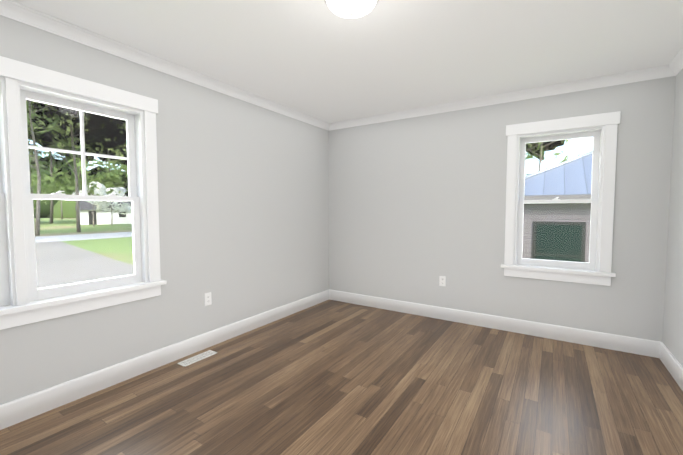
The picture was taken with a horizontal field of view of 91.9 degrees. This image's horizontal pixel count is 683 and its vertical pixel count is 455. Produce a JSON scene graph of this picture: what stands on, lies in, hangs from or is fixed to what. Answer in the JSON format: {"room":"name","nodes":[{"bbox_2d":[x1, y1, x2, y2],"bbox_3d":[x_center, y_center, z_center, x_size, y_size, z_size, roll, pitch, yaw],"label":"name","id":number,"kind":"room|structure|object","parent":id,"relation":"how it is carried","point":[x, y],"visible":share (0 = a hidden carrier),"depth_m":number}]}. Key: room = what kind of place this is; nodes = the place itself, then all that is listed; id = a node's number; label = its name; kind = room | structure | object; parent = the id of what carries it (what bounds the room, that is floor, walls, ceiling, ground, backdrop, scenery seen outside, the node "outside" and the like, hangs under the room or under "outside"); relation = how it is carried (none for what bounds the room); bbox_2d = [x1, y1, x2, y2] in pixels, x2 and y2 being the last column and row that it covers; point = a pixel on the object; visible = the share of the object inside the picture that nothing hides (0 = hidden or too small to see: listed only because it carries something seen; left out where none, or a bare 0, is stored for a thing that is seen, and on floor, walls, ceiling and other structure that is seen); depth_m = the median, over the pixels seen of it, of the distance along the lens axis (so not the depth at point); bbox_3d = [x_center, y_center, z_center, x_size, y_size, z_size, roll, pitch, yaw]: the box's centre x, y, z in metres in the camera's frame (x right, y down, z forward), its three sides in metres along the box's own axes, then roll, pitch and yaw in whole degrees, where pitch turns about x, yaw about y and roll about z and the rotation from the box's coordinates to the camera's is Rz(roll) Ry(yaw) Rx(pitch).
{"room":"empty bedroom","nodes":[
{"label":"empty bedroom","id":0,"kind":"room"},
{"bbox_2d":[0,15,328,404],"bbox_3d":[-1.452,-0.102,2.734,0.150,2.410,4.780,2,4,33],"label":"wall","id":1,"kind":"structure","parent":0,"point":[243,195],"depth_m":2.90},
{"bbox_2d":[0,56,166,329],"bbox_3d":[-1.944,-0.192,1.951,0.242,1.528,1.674,2,4,33],"label":"window","id":2,"kind":"structure","parent":1,"relation":"in","point":[135,152],"depth_m":2.13},
{"bbox_2d":[0,290,327,429],"bbox_3d":[-1.381,1.035,2.749,0.017,0.138,4.480,2,4,33],"label":"baseboard","id":3,"kind":"structure","parent":1,"relation":"attached to","point":[18,410],"depth_m":2.45},
{"bbox_2d":[0,0,327,129],"bbox_3d":[-1.364,-1.263,2.617,0.058,0.078,4.480,2,4,33],"label":"crown molding","id":4,"kind":"structure","parent":1,"relation":"attached to","point":[16,11],"depth_m":2.38},
{"bbox_2d":[204,292,211,305],"bbox_3d":[-1.212,0.650,3.001,0.008,0.115,0.070,2,4,33],"label":"electrical outlet","id":5,"kind":"object","parent":1,"relation":"attached to","point":[207,299],"visible":1,"depth_m":2.99},
{"bbox_2d":[0,300,682,454],"bbox_3d":[0.052,1.212,1.836,3.725,0.120,4.780,2,4,33],"label":"floor","id":6,"kind":"structure","parent":0,"point":[330,377],"depth_m":2.18},
{"bbox_2d":[177,350,216,366],"bbox_3d":[-1.210,1.100,2.785,0.105,0.004,0.305,2,4,33],"label":"floor vent","id":7,"kind":"object","parent":6,"relation":"in","point":[194,359],"visible":1,"depth_m":2.77},
{"bbox_2d":[12,0,682,122],"bbox_3d":[0.052,-1.314,1.703,3.725,0.120,4.780,2,4,33],"label":"ceiling","id":8,"kind":"structure","parent":0,"point":[319,60],"depth_m":2.31},
{"bbox_2d":[324,0,378,17],"bbox_3d":[0.053,-1.185,1.734,0.340,0.142,0.340,2,4,33],"label":"ceiling light fixture","id":9,"kind":"object","parent":8,"relation":"attached to","point":[350,8],"visible":1,"depth_m":1.72},
{"bbox_2d":[329,76,675,341],"bbox_3d":[1.304,-0.153,3.715,3.425,2.410,0.150,2,4,33],"label":"wall","id":10,"kind":"structure","parent":0,"point":[417,207],"depth_m":3.52},
{"bbox_2d":[439,276,445,285],"bbox_3d":[1.149,0.611,3.760,0.070,0.115,0.008,2,4,33],"label":"electrical outlet","id":11,"kind":"object","parent":10,"relation":"attached to","point":[442,280],"visible":1,"depth_m":3.76},
{"bbox_2d":[328,289,655,356],"bbox_3d":[1.271,0.985,3.695,3.395,0.138,0.017,2,4,33],"label":"baseboard","id":12,"kind":"structure","parent":10,"relation":"attached to","point":[645,347],"depth_m":3.38},
{"bbox_2d":[328,66,663,130],"bbox_3d":[1.246,-1.313,3.567,3.300,0.078,0.058,2,4,33],"label":"crown molding","id":13,"kind":"structure","parent":10,"relation":"attached to","point":[656,72],"depth_m":3.26},
{"bbox_2d":[501,111,620,285],"bbox_3d":[2.081,-0.258,3.202,0.914,1.528,0.242,2,4,33],"label":"window","id":14,"kind":"structure","parent":10,"relation":"in","point":[597,133],"depth_m":3.10},
{"bbox_2d":[662,69,682,366],"bbox_3d":[1.556,-0.001,0.805,0.150,2.410,4.780,2,4,33],"label":"wall","id":15,"kind":"structure","parent":0,"point":[672,339],"depth_m":2.56},
{"bbox_2d":[656,341,682,390],"bbox_3d":[2.175,1.075,1.980,0.017,0.138,1.850,2,4,33],"label":"baseboard","id":16,"kind":"structure","parent":15,"relation":"attached to","point":[663,353],"depth_m":2.52},
{"bbox_2d":[664,47,682,77],"bbox_3d":[1.468,-1.168,0.800,0.058,0.078,4.480,2,4,33],"label":"crown molding","id":17,"kind":"structure","parent":15,"relation":"attached to","point":[676,65],"depth_m":2.59},
{"label":"outside","id":18,"kind":"structure","parent":0,"visible":0},
{"bbox_2d":[34,218,132,264],"bbox_3d":[-33.694,-0.260,44.963,280.000,0.500,340.000,2,4,33],"label":"ground","id":19,"kind":"structure","parent":18,"point":[113,243],"depth_m":20.13},
{"bbox_2d":[35,232,131,242],"bbox_3d":[-12.450,0.196,31.321,5.500,0.020,340.000,2,4,33],"label":"road","id":20,"kind":"structure","parent":19,"relation":"on","point":[81,236],"depth_m":22.94},
{"bbox_2d":[35,230,131,236],"bbox_3d":[-16.236,0.072,33.750,3.500,0.012,340.000,2,4,33],"label":"ground","id":21,"kind":"structure","parent":19,"relation":"on","point":[76,233],"depth_m":27.17},
{"bbox_2d":[35,241,132,288],"bbox_3d":[-12.363,1.274,10.671,17.000,0.001,10.300,2,4,33],"label":"driveway","id":22,"kind":"structure","parent":19,"relation":"on","point":[40,247],"depth_m":10.95},
{"bbox_2d":[75,201,131,224],"bbox_3d":[-31.678,-2.076,45.235,7.200,3.100,5.300,-2,4,-35],"label":"house","id":23,"kind":"structure","parent":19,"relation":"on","point":[103,216],"depth_m":42.91},
{"bbox_2d":[26,100,583,235],"bbox_3d":[-28.933,-10.129,62.249,122.017,27.103,308.356,2,4,33],"label":"trees","id":24,"kind":"object","parent":19,"relation":"on","point":[42,119],"depth_m":40.55},
{"bbox_2d":[522,151,592,262],"bbox_3d":[11.026,-0.450,8.780,12.273,5.472,9.541,2,4,33],"label":"neighbor house","id":25,"kind":"structure","parent":19,"relation":"on","point":[566,168],"depth_m":7.50}
]}

